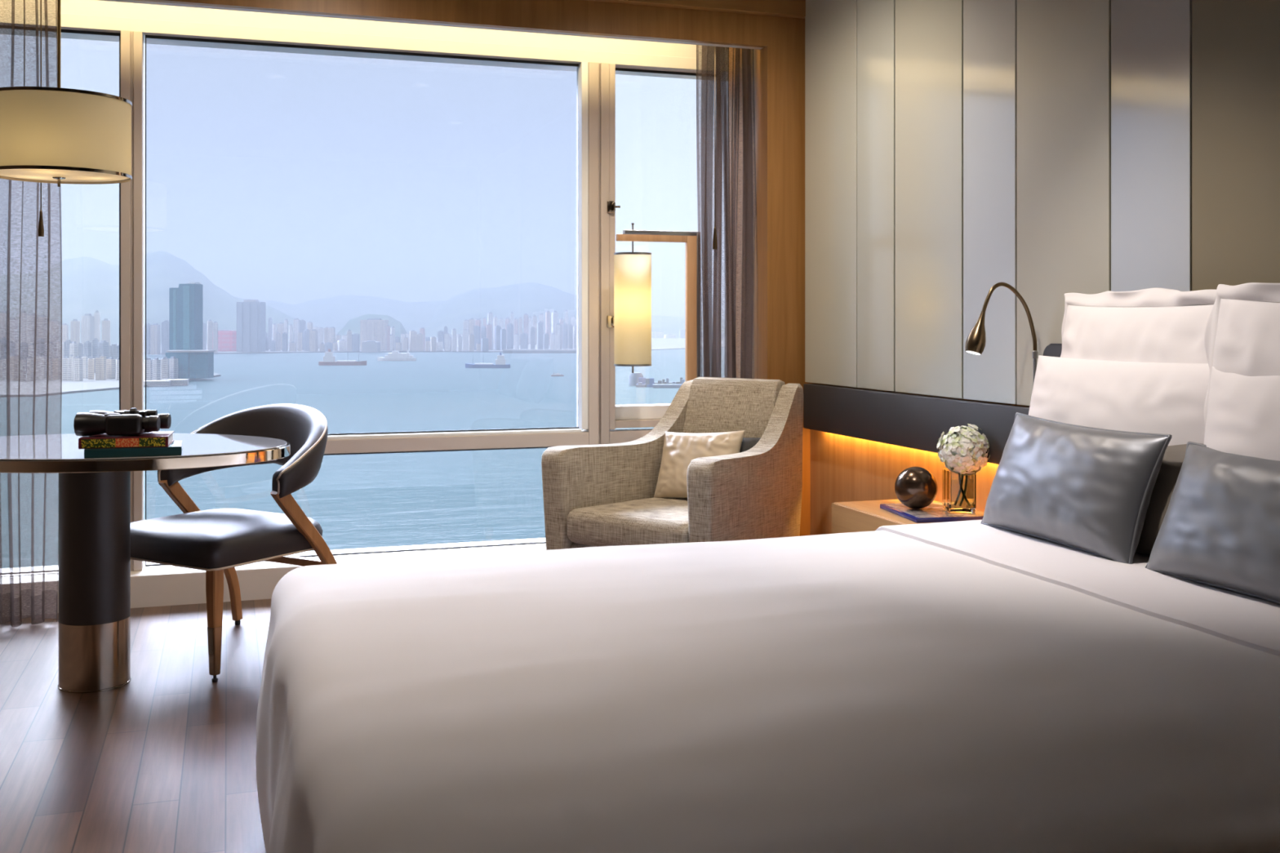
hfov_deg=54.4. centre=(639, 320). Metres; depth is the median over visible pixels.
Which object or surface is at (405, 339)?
tower block
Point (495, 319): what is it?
tower block
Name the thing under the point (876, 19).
wall panel
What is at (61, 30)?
window
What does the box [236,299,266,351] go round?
tower block
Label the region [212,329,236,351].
tower block
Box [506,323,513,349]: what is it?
tower block
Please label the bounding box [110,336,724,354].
shore
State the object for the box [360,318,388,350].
tower block
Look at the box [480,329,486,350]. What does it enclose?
tower block
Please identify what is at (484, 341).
tower block
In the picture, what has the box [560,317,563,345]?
tower block
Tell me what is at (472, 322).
tower block
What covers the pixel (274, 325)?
tower block
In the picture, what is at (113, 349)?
tower block
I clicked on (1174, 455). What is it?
cushion
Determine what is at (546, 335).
tower block
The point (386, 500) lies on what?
harbour water
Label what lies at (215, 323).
tower block
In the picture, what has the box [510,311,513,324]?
tower block
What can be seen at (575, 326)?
tower block
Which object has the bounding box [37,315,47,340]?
tower block
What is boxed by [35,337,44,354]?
tower block
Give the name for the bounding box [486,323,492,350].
tower block
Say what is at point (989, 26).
wall panel
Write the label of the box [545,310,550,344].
tower block
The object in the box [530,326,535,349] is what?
tower block
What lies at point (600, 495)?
armchair
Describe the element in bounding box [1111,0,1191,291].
wall panel
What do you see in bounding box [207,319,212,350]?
tower block
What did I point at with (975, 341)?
reading lamp
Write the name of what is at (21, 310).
tower block
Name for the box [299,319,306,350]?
tower block
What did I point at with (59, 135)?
pendant lamp
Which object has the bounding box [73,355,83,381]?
tower block
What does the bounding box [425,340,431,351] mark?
tower block
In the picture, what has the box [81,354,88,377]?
tower block
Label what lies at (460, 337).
tower block
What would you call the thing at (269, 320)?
tower block
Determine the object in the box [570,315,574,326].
tower block
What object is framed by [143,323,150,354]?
tower block
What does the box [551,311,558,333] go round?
tower block
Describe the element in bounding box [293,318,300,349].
tower block
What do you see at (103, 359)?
tower block
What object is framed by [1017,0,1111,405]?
wall panel
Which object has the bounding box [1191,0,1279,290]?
wall panel
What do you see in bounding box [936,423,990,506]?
hydrangea
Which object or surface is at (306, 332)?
tower block
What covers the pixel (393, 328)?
tower block
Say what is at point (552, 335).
tower block
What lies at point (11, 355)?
tower block
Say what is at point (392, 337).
tower block
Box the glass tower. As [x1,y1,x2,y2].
[168,281,202,350]
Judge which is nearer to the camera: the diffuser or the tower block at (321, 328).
the diffuser
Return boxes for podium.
[165,350,215,378]
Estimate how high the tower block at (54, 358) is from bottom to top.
38.086 m
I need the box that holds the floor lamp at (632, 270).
[613,222,700,381]
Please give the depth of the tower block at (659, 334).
7044.95 m
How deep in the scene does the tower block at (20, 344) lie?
2341.40 m
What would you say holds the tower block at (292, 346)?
on the shore at (657, 344)
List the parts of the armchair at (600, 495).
seat, arm, backrest, arm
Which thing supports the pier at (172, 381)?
on the shore at (86, 385)
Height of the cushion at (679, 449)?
0.302 m
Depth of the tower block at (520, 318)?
5016.40 m
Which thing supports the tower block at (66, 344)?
on the shore at (86, 385)
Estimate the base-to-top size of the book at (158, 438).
0.031 m
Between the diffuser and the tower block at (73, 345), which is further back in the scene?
the tower block at (73, 345)
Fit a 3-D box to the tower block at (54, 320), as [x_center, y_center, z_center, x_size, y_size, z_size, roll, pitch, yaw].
[-1529.767,47.787,3250.663,22.352,100.765,17.139,0,0,-13]
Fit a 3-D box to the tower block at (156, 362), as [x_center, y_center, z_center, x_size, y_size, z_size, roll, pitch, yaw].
[-777.116,78.913,1999.843,8.748,38.514,8.824,0,0,24]
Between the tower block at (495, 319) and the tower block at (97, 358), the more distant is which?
the tower block at (495, 319)
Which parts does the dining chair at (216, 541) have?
leg, leg, seat, backrest, leg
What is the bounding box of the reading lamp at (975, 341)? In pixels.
[964,282,1038,382]
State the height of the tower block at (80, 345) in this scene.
57.701 m
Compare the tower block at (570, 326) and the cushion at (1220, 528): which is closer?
the cushion at (1220, 528)
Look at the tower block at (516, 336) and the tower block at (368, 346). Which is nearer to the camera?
the tower block at (368, 346)
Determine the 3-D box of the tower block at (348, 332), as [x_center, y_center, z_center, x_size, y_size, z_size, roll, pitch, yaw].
[-935.159,63.716,4004.586,14.733,68.908,13.554,0,0,-15]
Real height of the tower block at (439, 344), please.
31.911 m
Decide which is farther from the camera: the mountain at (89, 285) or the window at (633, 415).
the mountain at (89, 285)
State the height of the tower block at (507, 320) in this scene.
110.422 m
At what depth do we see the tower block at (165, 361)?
2052.70 m
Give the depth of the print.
3.65 m
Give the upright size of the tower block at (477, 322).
104.596 m
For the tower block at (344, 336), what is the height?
52.637 m
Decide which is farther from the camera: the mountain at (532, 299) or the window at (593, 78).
the mountain at (532, 299)
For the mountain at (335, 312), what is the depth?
8883.94 m
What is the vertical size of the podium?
47.576 m
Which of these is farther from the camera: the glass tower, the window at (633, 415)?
the glass tower
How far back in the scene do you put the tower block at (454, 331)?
4004.31 m
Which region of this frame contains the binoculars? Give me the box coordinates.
[73,407,171,436]
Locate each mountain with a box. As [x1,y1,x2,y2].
[0,251,306,343]
[258,295,445,336]
[335,314,407,342]
[424,282,724,337]
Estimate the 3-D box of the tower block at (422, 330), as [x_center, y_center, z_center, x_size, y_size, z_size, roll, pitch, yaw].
[-719.103,60.350,4111.815,14.482,75.639,10.648,0,0,27]
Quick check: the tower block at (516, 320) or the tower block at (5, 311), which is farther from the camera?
the tower block at (516, 320)
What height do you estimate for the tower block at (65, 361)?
38.950 m
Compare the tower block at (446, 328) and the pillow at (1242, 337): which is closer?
the pillow at (1242, 337)
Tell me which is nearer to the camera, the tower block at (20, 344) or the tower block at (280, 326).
the tower block at (20, 344)
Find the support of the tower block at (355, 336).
on the shore at (657, 344)
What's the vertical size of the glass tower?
164.876 m
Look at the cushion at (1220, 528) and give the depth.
2.63 m
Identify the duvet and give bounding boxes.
[256,520,1279,852]
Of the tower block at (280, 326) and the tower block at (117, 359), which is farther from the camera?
the tower block at (280, 326)
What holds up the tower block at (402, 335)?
on the shore at (657, 344)
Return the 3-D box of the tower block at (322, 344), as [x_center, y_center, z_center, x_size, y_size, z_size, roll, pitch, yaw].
[-1014.545,84.294,3976.637,15.707,27.752,14.005,0,0,-24]
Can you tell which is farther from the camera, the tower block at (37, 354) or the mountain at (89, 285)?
the mountain at (89, 285)
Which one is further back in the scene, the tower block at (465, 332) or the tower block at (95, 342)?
the tower block at (465, 332)
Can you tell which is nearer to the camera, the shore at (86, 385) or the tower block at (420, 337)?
the shore at (86, 385)
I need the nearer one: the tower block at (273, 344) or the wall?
the wall
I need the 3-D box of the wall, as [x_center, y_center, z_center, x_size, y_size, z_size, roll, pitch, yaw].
[1.784,-0.170,2.803,0.150,2.880,7.400,0,0,-18]
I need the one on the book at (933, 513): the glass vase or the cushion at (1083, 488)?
the glass vase
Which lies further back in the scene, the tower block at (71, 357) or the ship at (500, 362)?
the ship at (500, 362)
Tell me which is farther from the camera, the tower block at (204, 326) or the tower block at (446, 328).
the tower block at (446, 328)
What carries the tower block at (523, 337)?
on the shore at (657, 344)
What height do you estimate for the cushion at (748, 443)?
0.263 m
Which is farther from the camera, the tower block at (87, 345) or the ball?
the tower block at (87, 345)
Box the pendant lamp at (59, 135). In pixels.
[0,0,132,186]
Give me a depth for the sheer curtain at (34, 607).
4.78 m
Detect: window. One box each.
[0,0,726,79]
[0,25,120,574]
[120,30,653,571]
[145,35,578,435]
[145,446,551,566]
[606,63,671,429]
[615,67,720,376]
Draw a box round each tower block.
[0,311,6,338]
[0,338,6,357]
[8,320,17,342]
[9,355,18,381]
[17,357,26,379]
[18,310,26,342]
[20,343,28,373]
[26,313,37,344]
[26,355,33,381]
[33,354,40,379]
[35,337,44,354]
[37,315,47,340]
[40,356,46,378]
[44,342,56,364]
[48,320,59,355]
[52,358,60,379]
[57,340,63,371]
[61,323,68,342]
[62,356,69,380]
[63,339,71,358]
[69,355,74,380]
[70,319,79,342]
[70,341,78,358]
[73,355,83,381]
[78,342,83,358]
[80,313,94,356]
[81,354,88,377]
[84,341,91,358]
[88,356,94,379]
[92,337,98,372]
[93,310,100,342]
[95,355,100,379]
[97,340,108,359]
[99,354,106,379]
[102,318,110,345]
[106,357,115,378]
[108,343,119,359]
[115,357,119,380]
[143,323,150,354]
[144,357,152,380]
[150,323,160,355]
[152,357,160,380]
[160,356,168,379]
[161,320,168,355]
[168,356,177,379]
[202,322,206,350]
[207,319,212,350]
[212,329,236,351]
[213,320,217,352]
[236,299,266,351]
[266,336,268,351]
[267,317,272,349]
[270,340,275,351]
[272,323,276,341]
[275,332,280,351]
[277,322,284,349]
[282,332,287,351]
[284,319,288,350]
[288,324,293,342]
[288,341,296,351]
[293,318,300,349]
[297,331,302,351]
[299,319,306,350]
[303,328,310,351]
[306,321,312,330]
[309,329,318,351]
[312,326,319,348]
[320,327,323,343]
[320,342,324,351]
[324,326,328,343]
[324,342,333,351]
[328,326,335,342]
[333,342,337,351]
[336,334,341,342]
[337,339,346,351]
[342,334,346,340]
[346,329,351,351]
[351,333,359,351]
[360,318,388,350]
[361,340,380,352]
[386,324,390,351]
[390,334,394,351]
[391,326,395,351]
[395,336,399,350]
[395,341,401,351]
[400,333,404,351]
[403,337,408,351]
[405,333,409,348]
[409,329,417,351]
[416,333,423,351]
[419,327,425,350]
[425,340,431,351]
[431,336,435,351]
[436,341,443,351]
[437,330,444,348]
[444,325,448,350]
[444,333,451,351]
[452,328,456,351]
[456,333,462,350]
[457,335,462,351]
[462,319,469,329]
[462,328,469,351]
[468,318,475,335]
[468,333,474,351]
[473,325,479,350]
[475,318,480,343]
[476,342,480,351]
[480,325,486,330]
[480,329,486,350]
[481,337,488,351]
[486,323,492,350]
[487,311,493,333]
[493,315,497,343]
[494,325,501,349]
[498,317,503,329]
[500,328,506,350]
[505,317,510,344]
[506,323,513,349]
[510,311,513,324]
[514,318,518,334]
[514,333,519,349]
[519,316,522,345]
[520,333,528,349]
[523,313,528,333]
[528,316,532,343]
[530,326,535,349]
[533,315,537,344]
[537,320,543,349]
[538,313,544,333]
[543,333,548,349]
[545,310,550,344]
[550,333,555,349]
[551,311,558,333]
[555,323,561,349]
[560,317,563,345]
[562,323,568,349]
[564,309,568,324]
[568,324,573,349]
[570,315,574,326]
[573,325,576,349]
[654,331,664,337]
[679,329,684,337]
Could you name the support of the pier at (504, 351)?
in the harbour water
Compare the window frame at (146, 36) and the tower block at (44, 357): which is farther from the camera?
the tower block at (44, 357)
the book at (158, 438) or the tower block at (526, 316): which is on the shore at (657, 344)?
the tower block at (526, 316)
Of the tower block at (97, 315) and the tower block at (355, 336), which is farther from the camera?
the tower block at (355, 336)
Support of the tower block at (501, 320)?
on the shore at (657, 344)
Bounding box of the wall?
[810,382,1030,535]
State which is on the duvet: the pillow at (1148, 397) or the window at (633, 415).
the pillow at (1148, 397)
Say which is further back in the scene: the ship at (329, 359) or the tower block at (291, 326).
the tower block at (291, 326)
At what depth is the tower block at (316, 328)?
4405.39 m
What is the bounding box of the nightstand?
[831,499,938,533]
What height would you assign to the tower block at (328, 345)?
29.519 m
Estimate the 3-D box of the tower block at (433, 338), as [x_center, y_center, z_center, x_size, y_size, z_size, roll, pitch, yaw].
[-658.630,74.033,3968.914,15.551,48.273,16.676,0,0,-18]
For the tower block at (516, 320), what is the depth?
5054.51 m
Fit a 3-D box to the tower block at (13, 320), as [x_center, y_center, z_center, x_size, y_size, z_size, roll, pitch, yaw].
[-1621.911,44.916,3217.794,18.259,106.508,15.459,0,0,10]
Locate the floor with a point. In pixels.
(164, 760)
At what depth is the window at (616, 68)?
5.98 m
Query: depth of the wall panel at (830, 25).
5.33 m
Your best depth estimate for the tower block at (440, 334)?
4377.52 m
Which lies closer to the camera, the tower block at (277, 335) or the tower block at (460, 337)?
the tower block at (460, 337)
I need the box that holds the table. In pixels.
[0,433,290,693]
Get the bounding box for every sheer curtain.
[0,0,62,627]
[696,44,757,378]
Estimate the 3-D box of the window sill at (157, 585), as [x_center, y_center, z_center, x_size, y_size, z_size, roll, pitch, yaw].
[-1.674,1.155,5.374,4.800,0.230,0.345,0,0,-18]
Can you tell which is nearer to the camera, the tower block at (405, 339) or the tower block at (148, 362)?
the tower block at (148, 362)
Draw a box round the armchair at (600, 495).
[541,377,803,550]
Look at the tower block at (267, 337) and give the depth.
4062.40 m
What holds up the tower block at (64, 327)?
on the shore at (86, 385)
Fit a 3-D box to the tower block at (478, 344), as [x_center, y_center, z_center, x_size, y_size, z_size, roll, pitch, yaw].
[-527.305,85.863,4068.989,13.607,24.613,13.151,0,0,-13]
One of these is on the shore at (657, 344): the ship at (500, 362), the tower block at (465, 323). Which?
the tower block at (465, 323)
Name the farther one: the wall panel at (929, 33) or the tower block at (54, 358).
the tower block at (54, 358)
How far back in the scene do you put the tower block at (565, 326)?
4153.67 m
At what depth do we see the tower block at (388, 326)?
4056.46 m
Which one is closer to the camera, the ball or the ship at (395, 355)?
the ball
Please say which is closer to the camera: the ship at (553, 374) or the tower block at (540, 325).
the ship at (553, 374)
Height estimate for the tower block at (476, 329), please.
82.097 m
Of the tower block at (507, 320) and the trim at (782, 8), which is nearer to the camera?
the trim at (782, 8)
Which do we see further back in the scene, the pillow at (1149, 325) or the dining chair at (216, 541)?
the dining chair at (216, 541)
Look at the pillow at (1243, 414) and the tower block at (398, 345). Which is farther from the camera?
the tower block at (398, 345)
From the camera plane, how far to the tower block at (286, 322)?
4158.74 m
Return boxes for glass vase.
[942,468,976,513]
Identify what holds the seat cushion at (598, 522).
on the armchair at (600, 495)
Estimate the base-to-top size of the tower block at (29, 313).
117.055 m
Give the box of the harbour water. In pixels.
[0,347,726,568]
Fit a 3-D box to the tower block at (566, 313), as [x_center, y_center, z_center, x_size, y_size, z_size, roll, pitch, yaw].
[-298.634,26.819,5076.406,12.734,142.702,10.613,0,0,15]
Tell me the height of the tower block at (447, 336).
57.616 m
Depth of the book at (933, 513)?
4.21 m
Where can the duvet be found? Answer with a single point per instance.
(960, 686)
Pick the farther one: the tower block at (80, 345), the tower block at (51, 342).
the tower block at (51, 342)
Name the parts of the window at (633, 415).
sash rail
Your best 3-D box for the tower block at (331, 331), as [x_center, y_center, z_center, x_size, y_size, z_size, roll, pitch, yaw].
[-1084.791,60.005,4387.184,17.120,76.330,13.902,0,0,14]
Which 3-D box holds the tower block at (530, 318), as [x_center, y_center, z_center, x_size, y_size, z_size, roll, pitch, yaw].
[-460.444,40.234,5219.981,13.552,115.872,10.355,0,0,17]
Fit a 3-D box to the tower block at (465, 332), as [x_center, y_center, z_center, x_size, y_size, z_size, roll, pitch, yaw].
[-568.126,63.024,4064.667,19.291,70.292,19.301,0,0,-1]
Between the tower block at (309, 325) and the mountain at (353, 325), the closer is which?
the tower block at (309, 325)
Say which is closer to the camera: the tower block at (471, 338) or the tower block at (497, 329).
the tower block at (471, 338)
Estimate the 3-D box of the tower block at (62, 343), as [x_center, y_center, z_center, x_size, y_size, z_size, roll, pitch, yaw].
[-1109.075,68.331,2381.471,10.107,59.679,9.844,0,0,-28]
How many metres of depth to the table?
3.92 m
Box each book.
[78,431,174,448]
[84,440,182,458]
[880,502,984,523]
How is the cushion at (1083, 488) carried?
on the duvet
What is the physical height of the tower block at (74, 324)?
101.978 m
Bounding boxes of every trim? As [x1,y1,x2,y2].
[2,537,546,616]
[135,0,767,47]
[586,0,805,18]
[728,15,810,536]
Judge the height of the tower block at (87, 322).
115.929 m
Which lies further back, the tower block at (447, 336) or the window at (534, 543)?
the tower block at (447, 336)
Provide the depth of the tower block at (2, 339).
2298.36 m
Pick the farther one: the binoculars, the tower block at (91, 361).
the tower block at (91, 361)
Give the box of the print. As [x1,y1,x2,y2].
[81,437,164,448]
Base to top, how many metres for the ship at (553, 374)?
7.977 m
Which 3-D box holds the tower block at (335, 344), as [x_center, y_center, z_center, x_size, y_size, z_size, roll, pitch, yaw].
[-992.885,83.613,4042.046,15.969,29.114,16.892,0,0,10]
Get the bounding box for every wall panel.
[804,0,857,387]
[857,0,895,391]
[895,0,963,399]
[963,0,1017,404]
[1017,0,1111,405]
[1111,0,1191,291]
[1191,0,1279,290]
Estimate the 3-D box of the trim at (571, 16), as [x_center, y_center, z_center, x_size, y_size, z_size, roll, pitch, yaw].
[-1.614,-1.419,4.856,4.589,0.383,0.035,0,0,-18]
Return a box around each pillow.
[1028,355,1209,445]
[1060,288,1275,363]
[1204,282,1279,439]
[1204,366,1279,461]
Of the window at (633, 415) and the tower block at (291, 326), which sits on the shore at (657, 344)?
the tower block at (291, 326)
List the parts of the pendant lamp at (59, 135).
rod, lamp shade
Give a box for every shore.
[0,363,220,396]
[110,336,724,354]
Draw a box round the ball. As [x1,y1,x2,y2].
[894,466,937,509]
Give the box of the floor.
[0,599,271,852]
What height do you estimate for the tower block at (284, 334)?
60.491 m
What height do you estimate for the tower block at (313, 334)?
69.667 m
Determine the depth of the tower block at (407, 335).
4364.71 m
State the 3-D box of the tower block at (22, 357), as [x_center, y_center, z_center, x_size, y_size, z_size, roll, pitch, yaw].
[-1010.355,79.469,2033.751,8.583,37.402,8.937,0,0,9]
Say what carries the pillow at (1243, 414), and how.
on the duvet
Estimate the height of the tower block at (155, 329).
89.928 m
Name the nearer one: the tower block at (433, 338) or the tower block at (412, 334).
the tower block at (433, 338)
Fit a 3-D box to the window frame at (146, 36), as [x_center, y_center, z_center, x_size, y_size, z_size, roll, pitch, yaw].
[-1.177,-0.348,5.541,1.910,1.707,0.016,0,0,-18]
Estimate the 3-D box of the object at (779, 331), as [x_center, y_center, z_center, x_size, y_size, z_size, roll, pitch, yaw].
[0.597,-0.220,5.813,0.211,2.780,0.460,0,0,-18]
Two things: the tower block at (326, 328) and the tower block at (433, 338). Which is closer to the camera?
the tower block at (433, 338)
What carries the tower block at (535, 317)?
on the shore at (657, 344)
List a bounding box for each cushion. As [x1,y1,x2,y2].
[566,497,688,546]
[653,430,744,497]
[739,437,760,453]
[980,412,1172,564]
[1135,443,1201,555]
[1145,441,1279,604]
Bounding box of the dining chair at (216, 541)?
[130,403,337,682]
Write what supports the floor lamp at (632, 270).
on the floor
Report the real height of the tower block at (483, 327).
80.357 m
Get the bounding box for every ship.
[318,349,366,365]
[377,349,416,360]
[465,352,510,368]
[551,372,564,376]
[627,372,684,387]
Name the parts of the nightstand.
drawer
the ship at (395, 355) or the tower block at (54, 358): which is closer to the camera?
the tower block at (54, 358)
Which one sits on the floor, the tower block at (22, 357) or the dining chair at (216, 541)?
the dining chair at (216, 541)
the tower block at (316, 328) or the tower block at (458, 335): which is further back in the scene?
the tower block at (316, 328)
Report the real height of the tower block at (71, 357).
42.133 m
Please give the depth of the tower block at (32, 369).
2023.84 m
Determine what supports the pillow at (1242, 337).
on the duvet
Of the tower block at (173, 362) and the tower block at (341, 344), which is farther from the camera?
the tower block at (341, 344)
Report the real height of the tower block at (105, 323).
103.344 m
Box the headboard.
[1042,343,1062,357]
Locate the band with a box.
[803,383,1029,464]
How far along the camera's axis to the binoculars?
3.67 m
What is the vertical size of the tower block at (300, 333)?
62.878 m
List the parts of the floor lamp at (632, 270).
lamp shade, hanging rod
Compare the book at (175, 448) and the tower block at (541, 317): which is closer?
the book at (175, 448)
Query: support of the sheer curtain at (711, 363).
hanging from the track
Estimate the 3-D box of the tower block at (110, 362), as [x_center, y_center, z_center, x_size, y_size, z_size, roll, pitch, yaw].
[-892.191,80.018,2097.752,10.531,36.304,10.637,0,0,17]
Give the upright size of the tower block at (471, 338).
54.830 m
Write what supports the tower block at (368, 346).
on the shore at (657, 344)
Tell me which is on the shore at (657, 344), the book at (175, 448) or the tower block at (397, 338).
the tower block at (397, 338)
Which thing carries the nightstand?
on the floor
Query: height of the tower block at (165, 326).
98.724 m
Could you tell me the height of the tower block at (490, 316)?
133.813 m
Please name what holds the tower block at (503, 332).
on the shore at (657, 344)
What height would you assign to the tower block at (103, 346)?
60.667 m
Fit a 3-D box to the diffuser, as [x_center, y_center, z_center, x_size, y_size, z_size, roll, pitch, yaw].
[-1.868,-0.469,4.001,0.429,0.009,0.429,0,0,-18]
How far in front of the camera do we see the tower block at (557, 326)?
4128.39 m
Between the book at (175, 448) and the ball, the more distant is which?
the ball
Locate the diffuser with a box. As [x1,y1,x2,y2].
[0,168,128,182]
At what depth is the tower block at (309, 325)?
4310.70 m
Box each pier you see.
[143,378,188,386]
[502,349,576,353]
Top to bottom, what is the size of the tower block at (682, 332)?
47.559 m

